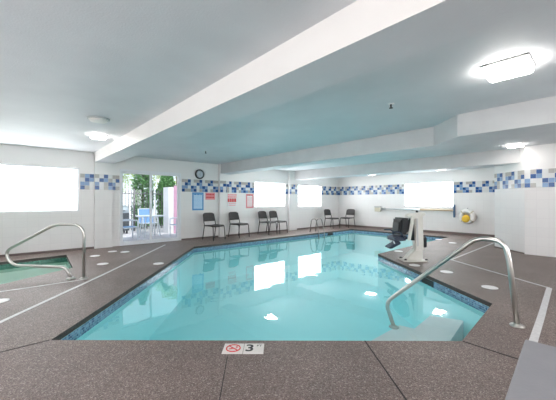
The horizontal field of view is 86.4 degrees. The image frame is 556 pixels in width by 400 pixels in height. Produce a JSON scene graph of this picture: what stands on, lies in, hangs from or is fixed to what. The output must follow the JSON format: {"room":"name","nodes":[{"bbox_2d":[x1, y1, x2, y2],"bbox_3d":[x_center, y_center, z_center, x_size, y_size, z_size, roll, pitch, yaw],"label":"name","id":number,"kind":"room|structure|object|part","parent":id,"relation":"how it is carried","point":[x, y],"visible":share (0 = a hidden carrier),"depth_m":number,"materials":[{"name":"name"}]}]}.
{"room":"indoor swimming pool","nodes":[
{"label":"indoor swimming pool","id":0,"kind":"room"},
{"bbox_2d":[0,144,338,254],"bbox_3d":[-2.716,-0.090,9.445,15.050,2.580,0.251,0,0,-42],"label":"wall","id":1,"kind":"structure","parent":0,"point":[15,227],"depth_m":7.86,"materials":[{"name":"white paint"}]},
{"bbox_2d":[0,163,78,212],"bbox_3d":[-5.692,-0.280,6.671,2.014,1.060,0.070,0,0,-42],"label":"window","id":2,"kind":"structure","parent":1,"relation":"in","point":[23,188],"depth_m":6.81,"materials":[{"name":"white glass"}]},
{"bbox_2d":[0,247,93,256],"bbox_3d":[-6.436,1.177,5.901,4.778,0.045,0.012,0,0,-42],"label":"baseboard","id":3,"kind":"structure","parent":1,"relation":"attached to","point":[38,252],"depth_m":6.85,"materials":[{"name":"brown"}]},
{"bbox_2d":[80,174,93,189],"bbox_3d":[-4.775,-0.483,7.407,0.294,0.392,0.009,0,0,-42],"label":"trim","id":4,"kind":"structure","parent":1,"relation":"attached to","point":[86,180],"depth_m":7.41,"materials":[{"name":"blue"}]},
{"bbox_2d":[94,152,111,248],"bbox_3d":[-4.490,-0.015,7.610,0.400,2.430,0.090,0,0,-42],"label":"pillar","id":5,"kind":"structure","parent":1,"relation":"attached to","point":[102,199],"depth_m":7.56,"materials":[{"name":"white paint"}]},
{"bbox_2d":[95,174,112,189],"bbox_3d":[-4.457,-0.483,7.574,0.400,0.392,0.008,0,0,-42],"label":"trim","id":6,"kind":"structure","parent":1,"relation":"attached to","point":[102,182],"depth_m":7.57,"materials":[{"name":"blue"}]},
{"bbox_2d":[113,175,118,189],"bbox_3d":[-4.301,-0.483,7.837,0.186,0.392,0.008,0,0,-42],"label":"trim","id":7,"kind":"structure","parent":1,"relation":"attached to","point":[115,177],"depth_m":7.84,"materials":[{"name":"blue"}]},
{"bbox_2d":[120,169,180,245],"bbox_3d":[-3.632,0.175,8.514,1.695,2.050,0.140,0,0,-42],"label":"door","id":8,"kind":"structure","parent":1,"relation":"in","point":[122,243],"depth_m":8.46,"materials":[{"name":"white plastic"}]},
{"bbox_3d":[-3.949,0.185,8.266,0.812,1.970,0.035,0,0,-42],"label":"sash","id":9,"kind":"part","parent":8,"relation":"part of","materials":[{"name":"white plastic"}]},
{"bbox_3d":[-3.346,0.185,8.751,0.853,1.970,0.035,0,0,-42],"label":"sash","id":10,"kind":"part","parent":8,"relation":"part of","materials":[{"name":"white plastic"}]},
{"bbox_2d":[192,192,203,209],"bbox_3d":[-2.549,0.010,9.420,0.393,0.570,0.010,0,0,-42],"label":"wall sign","id":11,"kind":"object","parent":1,"relation":"attached to","point":[197,197],"visible":1,"depth_m":9.42,"materials":[{"name":"blue"}]},
{"bbox_3d":[-2.549,0.010,9.421,0.393,0.570,0.008,0,0,-42],"label":"sign panel","id":12,"kind":"part","parent":11,"relation":"part of","materials":[{"name":"blue"}]},
{"bbox_2d":[195,169,203,178],"bbox_3d":[-2.495,-0.855,9.437,0.314,0.314,0.056,0,0,-42],"label":"wall clock","id":13,"kind":"object","parent":1,"relation":"attached to","point":[199,174],"visible":1,"depth_m":9.42,"materials":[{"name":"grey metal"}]},
{"bbox_2d":[181,236,217,239],"bbox_3d":[-2.477,1.177,9.485,1.282,0.045,0.014,0,0,-42],"label":"baseboard","id":14,"kind":"structure","parent":1,"relation":"attached to","point":[207,236],"depth_m":9.40,"materials":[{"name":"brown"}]},
{"bbox_2d":[182,179,217,191],"bbox_3d":[-2.474,-0.483,9.490,1.272,0.392,0.008,0,0,-42],"label":"trim","id":15,"kind":"structure","parent":1,"relation":"attached to","point":[188,185],"depth_m":9.46,"materials":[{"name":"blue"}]},
{"bbox_2d":[205,193,214,199],"bbox_3d":[-2.222,-0.160,9.716,0.345,0.230,0.010,0,0,-42],"label":"wall sign","id":16,"kind":"object","parent":1,"relation":"attached to","point":[208,196],"visible":1,"depth_m":9.70,"materials":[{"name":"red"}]},
{"bbox_2d":[218,164,225,236],"bbox_3d":[-1.880,-0.015,9.953,0.230,2.430,0.120,0,0,-42],"label":"trim","id":17,"kind":"structure","parent":1,"relation":"attached to","point":[221,177],"depth_m":9.89,"materials":[{"name":"white paint"}]},
{"bbox_2d":[220,181,225,191],"bbox_3d":[-1.837,-0.483,9.905,0.230,0.392,0.008,0,0,-42],"label":"trim","id":18,"kind":"structure","parent":1,"relation":"attached to","point":[222,183],"depth_m":9.90,"materials":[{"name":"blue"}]},
{"bbox_2d":[227,193,236,206],"bbox_3d":[-1.592,-0.035,10.286,0.378,0.470,0.010,0,0,-42],"label":"wall sign","id":19,"kind":"object","parent":1,"relation":"attached to","point":[231,197],"visible":1,"depth_m":10.28,"materials":[{"name":"white"}]},
{"bbox_2d":[226,181,253,192],"bbox_3d":[-1.353,-0.483,10.505,1.293,0.392,0.008,0,0,-42],"label":"trim","id":20,"kind":"structure","parent":1,"relation":"attached to","point":[231,187],"depth_m":10.49,"materials":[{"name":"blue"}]},
{"bbox_2d":[246,194,252,207],"bbox_3d":[-1.033,0.003,10.792,0.335,0.515,0.010,0,0,-42],"label":"wall sign","id":21,"kind":"object","parent":1,"relation":"attached to","point":[249,197],"visible":1,"depth_m":10.78,"materials":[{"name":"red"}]},
{"bbox_3d":[-1.034,0.003,10.793,0.335,0.515,0.008,0,0,-42],"label":"sign panel","id":22,"kind":"part","parent":21,"relation":"part of","materials":[{"name":"white"}]},
{"bbox_2d":[226,229,286,235],"bbox_3d":[-0.712,1.177,11.083,3.020,0.045,0.012,0,0,-42],"label":"baseboard","id":23,"kind":"structure","parent":1,"relation":"attached to","point":[285,229],"depth_m":10.90,"materials":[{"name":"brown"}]},
{"bbox_2d":[254,181,284,206],"bbox_3d":[-0.330,-0.247,11.524,1.592,0.965,0.070,0,0,-42],"label":"window","id":24,"kind":"structure","parent":1,"relation":"in","point":[266,194],"depth_m":11.50,"materials":[{"name":"white glass"}]},
{"bbox_2d":[285,184,287,193],"bbox_3d":[0.357,-0.483,12.053,0.134,0.392,0.008,0,0,-42],"label":"trim","id":25,"kind":"structure","parent":1,"relation":"attached to","point":[286,185],"depth_m":12.04,"materials":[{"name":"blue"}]},
{"bbox_2d":[288,171,296,230],"bbox_3d":[0.597,-0.015,12.215,0.440,2.430,0.090,0,0,-42],"label":"trim","id":26,"kind":"structure","parent":1,"relation":"attached to","point":[292,198],"depth_m":12.15,"materials":[{"name":"white paint"}]},
{"bbox_2d":[289,184,296,193],"bbox_3d":[0.630,-0.483,12.179,0.440,0.392,0.008,0,0,-42],"label":"trim","id":27,"kind":"structure","parent":1,"relation":"attached to","point":[292,188],"depth_m":12.14,"materials":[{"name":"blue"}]},
{"bbox_2d":[298,185,320,206],"bbox_3d":[1.388,-0.217,13.079,1.547,0.965,0.070,0,0,-42],"label":"window","id":28,"kind":"structure","parent":1,"relation":"in","point":[308,195],"depth_m":13.06,"materials":[{"name":"white glass"}]},
{"bbox_2d":[297,225,338,229],"bbox_3d":[1.835,1.175,13.388,2.970,0.050,0.012,0,0,-42],"label":"baseboard","id":29,"kind":"structure","parent":1,"relation":"attached to","point":[329,225],"depth_m":13.33,"materials":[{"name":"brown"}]},
{"bbox_2d":[94,0,555,163],"bbox_3d":[-0.445,-1.105,3.172,0.442,0.250,12.100,0,0,-42],"label":"beam","id":30,"kind":"structure","parent":1,"relation":"attached to","point":[365,36],"depth_m":2.11,"materials":[{"name":"white paint"}]},
{"bbox_2d":[322,186,338,194],"bbox_3d":[2.478,-0.483,13.973,1.270,0.392,0.008,0,0,-42],"label":"trim","id":31,"kind":"structure","parent":1,"relation":"attached to","point":[326,190],"depth_m":13.97,"materials":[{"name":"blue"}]},
{"bbox_2d":[221,96,555,174],"bbox_3d":[2.136,-1.073,5.502,0.949,0.315,12.138,0,0,-38],"label":"beam","id":32,"kind":"structure","parent":1,"relation":"attached to","point":[537,115],"depth_m":4.94,"materials":[{"name":"white paint"}]},
{"bbox_2d":[0,0,555,177],"bbox_3d":[1.428,-1.270,4.867,15.650,0.320,12.700,0,0,-42],"label":"ceiling","id":33,"kind":"structure","parent":0,"point":[127,63],"depth_m":2.92,"materials":[{"name":"paint"}]},
{"bbox_2d":[87,116,109,123],"bbox_3d":[-2.680,-1.202,4.420,0.300,0.055,0.300,0,0,0],"label":"smoke detector","id":34,"kind":"object","parent":33,"relation":"attached to","point":[96,119],"visible":1,"depth_m":4.34,"materials":[{"name":"grey plastic"}]},
{"bbox_2d":[90,134,107,139],"bbox_3d":[-3.376,-1.202,5.577,0.260,0.055,0.260,0,0,-42],"label":"ceiling lamp","id":35,"kind":"object","parent":33,"relation":"attached to","point":[92,136],"visible":1,"depth_m":5.51,"materials":[{"name":"grey plastic"}]},
{"bbox_2d":[479,52,535,82],"bbox_3d":[2.085,-1.192,2.690,0.350,0.075,0.350,0,0,-42],"label":"ceiling lamp","id":36,"kind":"object","parent":33,"relation":"attached to","point":[523,64],"visible":1,"depth_m":2.62,"materials":[{"name":"grey plastic"}]},
{"bbox_3d":[2.085,-1.221,2.690,0.350,0.018,0.350,0,0,-42],"label":"lamp frame","id":37,"kind":"part","parent":36,"relation":"part of","materials":[{"name":"grey"}]},
{"bbox_2d":[506,143,523,147],"bbox_3d":[5.194,-1.208,6.482,0.280,0.045,0.280,0,0,-42],"label":"ceiling lamp","id":38,"kind":"object","parent":33,"relation":"attached to","point":[519,144],"visible":1,"depth_m":6.43,"materials":[{"name":"grey plastic"}]},
{"bbox_2d":[0,226,555,399],"bbox_3d":[1.428,1.228,4.867,15.650,0.055,12.700,0,0,-42],"label":"floor","id":39,"kind":"structure","parent":0,"point":[56,368],"depth_m":2.38,"materials":[{"name":"brown concrete"}]},
{"bbox_2d":[0,298,9,302],"bbox_3d":[-3.331,1.196,3.534,0.196,0.007,0.196,0,0,0],"label":"drain cover","id":40,"kind":"object","parent":39,"relation":"on","point":[3,300],"visible":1,"depth_m":3.55,"materials":[{"name":"white plastic"}]},
{"bbox_2d":[1,340,48,351],"bbox_3d":[-2.787,1.199,1.829,2.184,0.002,0.018,0,0,-42],"label":"trim","id":41,"kind":"structure","parent":39,"relation":"on","point":[46,340],"depth_m":2.44,"materials":[{"name":"grey"}]},
{"bbox_2d":[0,257,70,283],"bbox_3d":[-5.000,1.603,4.825,2.600,0.695,3.550,0,0,0],"label":"basin","id":42,"kind":"object","parent":39,"relation":"in","point":[8,272],"visible":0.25,"depth_m":6.11,"materials":[{"name":"liquid"}]},
{"bbox_2d":[0,279,85,291],"bbox_3d":[-3.570,1.198,3.922,0.178,0.004,1.792,0,0,41],"label":"trim","id":43,"kind":"structure","parent":39,"relation":"on","point":[82,279],"depth_m":4.19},
{"bbox_2d":[5,223,87,279],"bbox_3d":[-3.572,0.774,4.570,1.268,0.868,0.124,0,0,0],"label":"handrail","id":44,"kind":"object","parent":39,"relation":"on","point":[9,260],"visible":1,"depth_m":4.55,"materials":[{"name":"silver metal"}]},
{"bbox_2d":[0,245,164,322],"bbox_3d":[-2.882,1.198,5.151,0.071,0.004,5.913,0,0,-4],"label":"trim","id":45,"kind":"structure","parent":39,"relation":"on","point":[51,298],"depth_m":3.87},
{"bbox_2d":[202,213,225,240],"bbox_3d":[-2.018,0.786,9.271,0.583,0.833,0.498,0,0,38],"label":"chair","id":46,"kind":"object","parent":39,"relation":"on","point":[206,216],"visible":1,"depth_m":9.31,"materials":[{"name":"grey plastic"}]},
{"bbox_3d":[-2.207,0.505,9.418,0.104,0.270,0.450,0,0,38],"label":"backrest","id":47,"kind":"part","parent":46,"relation":"part of","materials":[{"name":"grey plastic"}]},
{"bbox_3d":[-1.996,0.772,9.254,0.440,0.058,0.450,0,0,38],"label":"seat","id":48,"kind":"part","parent":46,"relation":"part of","materials":[{"name":"grey plastic"}]},
{"bbox_2d":[219,357,227,399],"bbox_3d":[-0.345,1.199,1.690,0.006,0.002,1.183,0,0,-4],"label":"trim","id":49,"kind":"structure","parent":39,"relation":"on","point":[227,357],"depth_m":1.98,"materials":[{"name":"grey"}]},
{"bbox_2d":[228,212,249,237],"bbox_3d":[-1.321,0.786,9.902,0.583,0.833,0.498,0,0,38],"label":"chair","id":50,"kind":"object","parent":39,"relation":"on","point":[232,215],"visible":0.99,"depth_m":9.93,"materials":[{"name":"grey plastic"}]},
{"bbox_3d":[-1.510,0.505,10.048,0.104,0.270,0.450,0,0,38],"label":"backrest","id":51,"kind":"part","parent":50,"relation":"part of","materials":[{"name":"grey plastic"}]},
{"bbox_2d":[222,344,263,353],"bbox_3d":[-0.279,1.194,2.400,0.328,0.012,0.162,0,0,0],"label":"depth marker","id":52,"kind":"object","parent":39,"relation":"on","point":[228,348],"visible":1,"depth_m":2.38,"materials":[{"name":"white tile"}]},
{"bbox_2d":[258,211,276,234],"bbox_3d":[-0.398,0.786,10.804,0.583,0.833,0.498,0,0,38],"label":"chair","id":53,"kind":"object","parent":39,"relation":"on","point":[261,214],"visible":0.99,"depth_m":10.85,"materials":[{"name":"grey plastic"}]},
{"bbox_3d":[-0.587,0.505,10.951,0.104,0.270,0.450,0,0,38],"label":"backrest","id":54,"kind":"part","parent":53,"relation":"part of","materials":[{"name":"grey plastic"}]},
{"bbox_2d":[61,230,488,340],"bbox_3d":[1.413,1.728,6.718,10.588,0.945,6.416,0,0,-42],"label":"swimming pool","id":55,"kind":"object","parent":39,"relation":"in","point":[256,293],"visible":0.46,"depth_m":5.89,"materials":[{"name":"liquid"}]},
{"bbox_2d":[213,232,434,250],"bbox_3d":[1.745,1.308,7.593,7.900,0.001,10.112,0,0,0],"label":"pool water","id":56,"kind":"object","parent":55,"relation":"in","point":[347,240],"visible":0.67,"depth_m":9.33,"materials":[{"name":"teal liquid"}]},
{"bbox_2d":[371,316,462,340],"bbox_3d":[1.435,1.897,3.586,1.063,0.595,1.962,0,0,42],"label":"steps","id":57,"kind":"structure","parent":55,"relation":"in","point":[433,328],"depth_m":3.77,"materials":[{"name":"white paint"}]},
{"bbox_2d":[422,278,433,286],"bbox_3d":[2.405,1.300,4.766,0.008,0.090,0.320,0,0,-4],"label":"skimmer","id":58,"kind":"object","parent":55,"relation":"attached to","point":[424,280],"visible":0.8,"depth_m":4.73,"materials":[{"name":"black plastic"}]},
{"bbox_2d":[269,211,287,232],"bbox_3d":[-0.005,0.786,11.160,0.583,0.833,0.498,0,0,38],"label":"chair","id":59,"kind":"object","parent":39,"relation":"on","point":[273,214],"visible":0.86,"depth_m":11.22,"materials":[{"name":"grey plastic"}]},
{"bbox_3d":[-0.194,0.505,11.307,0.104,0.270,0.450,0,0,38],"label":"backrest","id":60,"kind":"part","parent":59,"relation":"part of","materials":[{"name":"grey plastic"}]},
{"bbox_2d":[310,218,324,235],"bbox_3d":[1.505,1.052,11.391,0.358,0.776,0.487,0,0,-42],"label":"pool ladder","id":61,"kind":"object","parent":39,"relation":"attached to","point":[313,218],"visible":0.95,"depth_m":11.36,"materials":[{"name":"silver metal"}]},
{"bbox_3d":[1.387,1.052,11.284,0.038,0.776,0.487,0,0,-42],"label":"grab rail","id":62,"kind":"part","parent":61,"relation":"part of","materials":[{"name":"silver metal"}]},
{"bbox_2d":[324,209,339,228],"bbox_3d":[2.367,0.786,13.106,0.498,0.833,0.583,0,0,-42],"label":"chair","id":63,"kind":"object","parent":39,"relation":"on","point":[326,211],"visible":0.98,"depth_m":13.22,"materials":[{"name":"grey plastic"}]},
{"bbox_3d":[2.207,0.505,13.283,0.450,0.270,0.104,0,0,-42],"label":"backrest","id":64,"kind":"part","parent":63,"relation":"part of","materials":[{"name":"grey plastic"}]},
{"bbox_2d":[340,209,354,227],"bbox_3d":[3.167,0.786,13.455,0.583,0.833,0.498,0,0,-42],"label":"chair","id":65,"kind":"object","parent":39,"relation":"on","point":[349,211],"visible":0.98,"depth_m":13.53,"materials":[{"name":"grey plastic"}]},
{"bbox_3d":[3.345,0.505,13.616,0.104,0.270,0.450,0,0,-42],"label":"backrest","id":66,"kind":"part","parent":65,"relation":"part of","materials":[{"name":"grey plastic"}]},
{"bbox_2d":[365,341,406,399],"bbox_3d":[0.782,1.199,1.570,0.011,0.002,1.942,0,0,-2],"label":"trim","id":67,"kind":"structure","parent":39,"relation":"on","point":[365,341],"depth_m":2.06,"materials":[{"name":"grey"}]},
{"bbox_2d":[384,210,427,261],"bbox_3d":[2.585,0.695,5.958,0.782,1.010,0.516,0,0,0],"label":"lift","id":68,"kind":"object","parent":39,"relation":"on","point":[401,225],"visible":1,"depth_m":5.90,"materials":[{"name":"white plastic"}]},
{"bbox_3d":[2.338,0.660,5.740,0.234,0.152,0.032,0,0,0],"label":"armrest","id":69,"kind":"part","parent":68,"relation":"part of","materials":[{"name":"black plastic"}]},
{"bbox_3d":[2.480,0.496,5.970,0.194,0.320,0.420,0,0,0],"label":"seat","id":70,"kind":"part","parent":68,"relation":"part of","materials":[{"name":"black plastic"}]},
{"bbox_3d":[2.576,0.530,5.723,0.136,0.460,0.045,0,0,0],"label":"hanger arm","id":71,"kind":"part","parent":68,"relation":"part of"},
{"bbox_3d":[2.721,1.188,5.970,0.480,0.025,0.300,0,0,0],"label":"plate","id":72,"kind":"part","parent":68,"relation":"part of","materials":[{"name":"white metal"}]},
{"bbox_3d":[2.764,0.275,5.970,0.387,0.098,0.100,0,0,0],"label":"lifting arm","id":73,"kind":"part","parent":68,"relation":"part of"},
{"bbox_2d":[386,236,525,328],"bbox_3d":[1.866,0.983,3.314,0.124,1.242,1.402,0,0,-42],"label":"pool handrail","id":74,"kind":"object","parent":39,"relation":"on","point":[516,324],"visible":1,"depth_m":3.03,"materials":[{"name":"silver metal"}]},
{"bbox_2d":[481,285,497,289],"bbox_3d":[2.937,1.196,4.106,0.196,0.007,0.196,0,0,0],"label":"lid","id":75,"kind":"object","parent":39,"relation":"on","point":[483,286],"visible":1,"depth_m":4.08,"materials":[{"name":"white plastic"}]},
{"bbox_2d":[463,341,517,358],"bbox_3d":[1.987,1.199,2.063,0.021,0.002,1.240,0,0,-41],"label":"trim","id":76,"kind":"structure","parent":39,"relation":"on","point":[463,341],"depth_m":2.37,"materials":[{"name":"grey"}]},
{"bbox_2d":[450,243,549,287],"bbox_3d":[4.448,1.198,6.537,1.165,0.004,5.006,0,0,29],"label":"trim","id":77,"kind":"structure","parent":39,"relation":"on","point":[491,243],"depth_m":5.41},
{"bbox_2d":[505,340,555,399],"bbox_3d":[1.012,0.975,0.886,0.550,0.450,1.500,0,0,45],"label":"bench","id":78,"kind":"object","parent":39,"relation":"on","point":[534,376],"visible":1,"depth_m":1.28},
{"bbox_2d":[529,287,551,341],"bbox_3d":[2.897,1.198,3.239,2.383,0.004,0.062,0,0,-45],"label":"trim","id":79,"kind":"structure","parent":39,"relation":"on","point":[535,334],"depth_m":3.04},
{"bbox_2d":[339,167,494,234],"bbox_3d":[5.415,-0.090,11.862,0.250,2.580,7.080,0,0,-42],"label":"wall","id":80,"kind":"structure","parent":0,"point":[482,204],"depth_m":11.34,"materials":[{"name":"white paint"}]},
{"bbox_2d":[339,184,403,194],"bbox_3d":[4.028,-0.483,13.203,0.008,0.392,3.230,0,0,-42],"label":"trim","id":81,"kind":"structure","parent":80,"relation":"attached to","point":[377,189],"depth_m":13.04,"materials":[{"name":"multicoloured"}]},
{"bbox_2d":[374,205,454,216],"bbox_3d":[5.267,0.360,11.730,0.143,0.450,3.118,0,0,-42],"label":"pole","id":82,"kind":"object","parent":80,"relation":"attached to","point":[377,208],"visible":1,"depth_m":11.49,"materials":[{"name":"silver metal"}]},
{"bbox_2d":[338,224,494,236],"bbox_3d":[5.218,1.157,11.885,0.012,0.085,6.780,0,0,-42],"label":"baseboard","id":83,"kind":"structure","parent":80,"relation":"attached to","point":[429,231],"depth_m":11.03,"materials":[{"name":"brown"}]},
{"bbox_2d":[404,181,453,206],"bbox_3d":[5.770,-0.245,11.381,0.070,0.960,1.810,0,0,-42],"label":"window","id":84,"kind":"structure","parent":80,"relation":"in","point":[421,194],"depth_m":11.33,"materials":[{"name":"white glass"}]},
{"bbox_2d":[459,208,475,223],"bbox_3d":[6.563,0.522,10.270,0.185,0.551,0.526,0,0,-42],"label":"life ring","id":85,"kind":"object","parent":80,"relation":"attached to","point":[466,219],"visible":1,"depth_m":10.21,"materials":[{"name":"white plastic"}]},
{"bbox_2d":[454,180,494,192],"bbox_3d":[6.910,-0.483,10.018,0.008,0.392,1.740,0,0,-42],"label":"trim","id":86,"kind":"structure","parent":80,"relation":"attached to","point":[471,186],"depth_m":10.18,"materials":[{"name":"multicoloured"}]},
{"bbox_2d":[495,147,524,252],"bbox_3d":[5.722,-0.090,7.178,0.250,2.580,0.990,0,0,3],"label":"wall","id":87,"kind":"structure","parent":0,"point":[509,203],"depth_m":7.09,"materials":[{"name":"white paint"}]},
{"bbox_2d":[295,148,519,179],"bbox_3d":[3.370,-1.058,9.592,0.430,0.345,7.700,0,0,-42],"label":"beam","id":88,"kind":"structure","parent":87,"relation":"attached to","point":[505,156],"depth_m":8.46,"materials":[{"name":"white paint"}]},
{"bbox_2d":[494,170,524,188],"bbox_3d":[5.593,-0.500,7.184,0.008,0.400,0.990,0,0,3],"label":"trim","id":89,"kind":"structure","parent":87,"relation":"attached to","point":[515,179],"depth_m":7.11,"materials":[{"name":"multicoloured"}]},
{"bbox_2d":[494,246,524,253],"bbox_3d":[5.591,1.185,7.184,0.012,0.030,0.990,0,0,3],"label":"baseboard","id":90,"kind":"structure","parent":87,"relation":"attached to","point":[494,246],"depth_m":7.01,"materials":[{"name":"grey"}]},
{"bbox_2d":[525,143,555,256],"bbox_3d":[7.215,-0.090,5.061,0.250,2.580,4.620,0,0,-42],"label":"wall","id":91,"kind":"structure","parent":0,"point":[540,202],"depth_m":6.49,"materials":[{"name":"white paint"}]},
{"bbox_2d":[525,168,555,187],"bbox_3d":[6.576,-0.500,5.575,0.008,0.400,3.000,0,0,-42],"label":"trim","id":92,"kind":"structure","parent":91,"relation":"attached to","point":[535,177],"depth_m":6.48,"materials":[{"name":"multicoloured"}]},
{"label":"outside","id":93,"kind":"structure","parent":0,"visible":0},
{"bbox_2d":[123,213,175,240],"bbox_3d":[-10.845,1.270,16.452,22.001,0.100,21.050,0,0,-42],"label":"ground","id":94,"kind":"structure","parent":93,"point":[126,237],"depth_m":10.78,"materials":[{"name":"concrete"}]},
{"bbox_2d":[123,206,128,233],"bbox_3d":[-6.055,0.695,10.885,0.970,1.050,0.534,0,0,-42],"label":"barbecue grill","id":95,"kind":"object","parent":94,"relation":"on","point":[125,208],"visible":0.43,"depth_m":10.97,"materials":[{"name":"grey metal"}]},
{"bbox_3d":[-5.967,0.420,10.988,0.680,0.500,0.500,0,0,-42],"label":"lid","id":96,"kind":"part","parent":95,"relation":"part of","materials":[{"name":"silver metal"}]},
{"bbox_2d":[123,173,134,191],"bbox_3d":[-8.917,-1.059,14.878,3.687,4.558,3.641,0,0,-34],"label":"leafy tree","id":97,"kind":"object","parent":94,"relation":"on","point":[125,177],"visible":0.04,"depth_m":15.47,"materials":[{"name":"green plant"}]},
{"bbox_2d":[123,219,137,239],"bbox_3d":[-4.779,0.753,9.297,0.584,0.938,0.556,0,0,-42],"label":"patio chair","id":98,"kind":"object","parent":94,"relation":"on","point":[132,226],"visible":0.44,"depth_m":9.27,"materials":[{"name":"white metal"}]},
{"bbox_2d":[130,174,154,228],"bbox_3d":[-5.968,-0.404,13.089,1.034,3.248,1.056,0,0,12],"label":"cypress shrub","id":99,"kind":"object","parent":94,"relation":"on","point":[143,180],"visible":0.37,"depth_m":12.85,"materials":[{"name":"green plant"}]},
{"bbox_2d":[123,188,162,230],"bbox_3d":[-5.031,0.345,12.711,6.400,1.750,0.061,0,0,-42],"label":"picket fence","id":100,"kind":"object","parent":94,"relation":"on","point":[125,193],"visible":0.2,"depth_m":11.97,"materials":[{"name":"grey paint"}]},
{"bbox_3d":[-5.825,0.345,11.993,0.060,1.750,0.060,0,0,-42],"label":"post","id":101,"kind":"part","parent":100,"relation":"part of","materials":[{"name":"grey paint"}]},
{"bbox_2d":[138,208,157,234],"bbox_3d":[-4.913,0.753,11.165,0.556,0.938,0.584,0,0,-42],"label":"patio chair","id":102,"kind":"object","parent":94,"relation":"on","point":[141,211],"visible":0.73,"depth_m":11.25,"materials":[{"name":"blue fabric"}]},
{"bbox_3d":[-5.059,0.577,11.326,0.500,0.531,0.124,0,0,-42],"label":"backrest","id":103,"kind":"part","parent":102,"relation":"part of","materials":[{"name":"blue fabric"}]},
{"bbox_2d":[135,215,163,237],"bbox_3d":[-4.381,0.859,10.130,0.900,0.727,0.900,0,0,-42],"label":"patio table","id":104,"kind":"object","parent":94,"relation":"on","point":[141,216],"visible":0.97,"depth_m":10.10,"materials":[{"name":"white metal"}]},
{"bbox_2d":[152,175,176,186],"bbox_3d":[-7.066,-1.461,20.601,3.889,5.363,3.856,0,0,11],"label":"leafy tree","id":105,"kind":"object","parent":94,"relation":"on","point":[158,176],"visible":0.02,"depth_m":20.09,"materials":[{"name":"green plant"}]},
{"bbox_2d":[155,175,175,224],"bbox_3d":[-5.211,-0.211,13.873,1.069,2.863,1.023,0,0,-21],"label":"cypress shrub","id":106,"kind":"object","parent":94,"relation":"on","point":[165,181],"visible":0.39,"depth_m":13.65,"materials":[{"name":"green plant"}]},
{"bbox_2d":[163,186,176,233],"bbox_3d":[-4.028,0.320,11.373,0.550,1.800,0.530,0,0,-42],"label":"wall","id":107,"kind":"structure","parent":94,"relation":"on","point":[169,193],"depth_m":11.14,"materials":[{"name":"white paint"}]},
{"bbox_2d":[170,217,176,236],"bbox_3d":[-3.397,0.753,10.346,0.584,0.938,0.556,0,0,-42],"label":"patio chair","id":108,"kind":"object","parent":94,"relation":"on","point":[174,217],"visible":0.29,"depth_m":10.27,"materials":[{"name":"white metal"}]}
]}

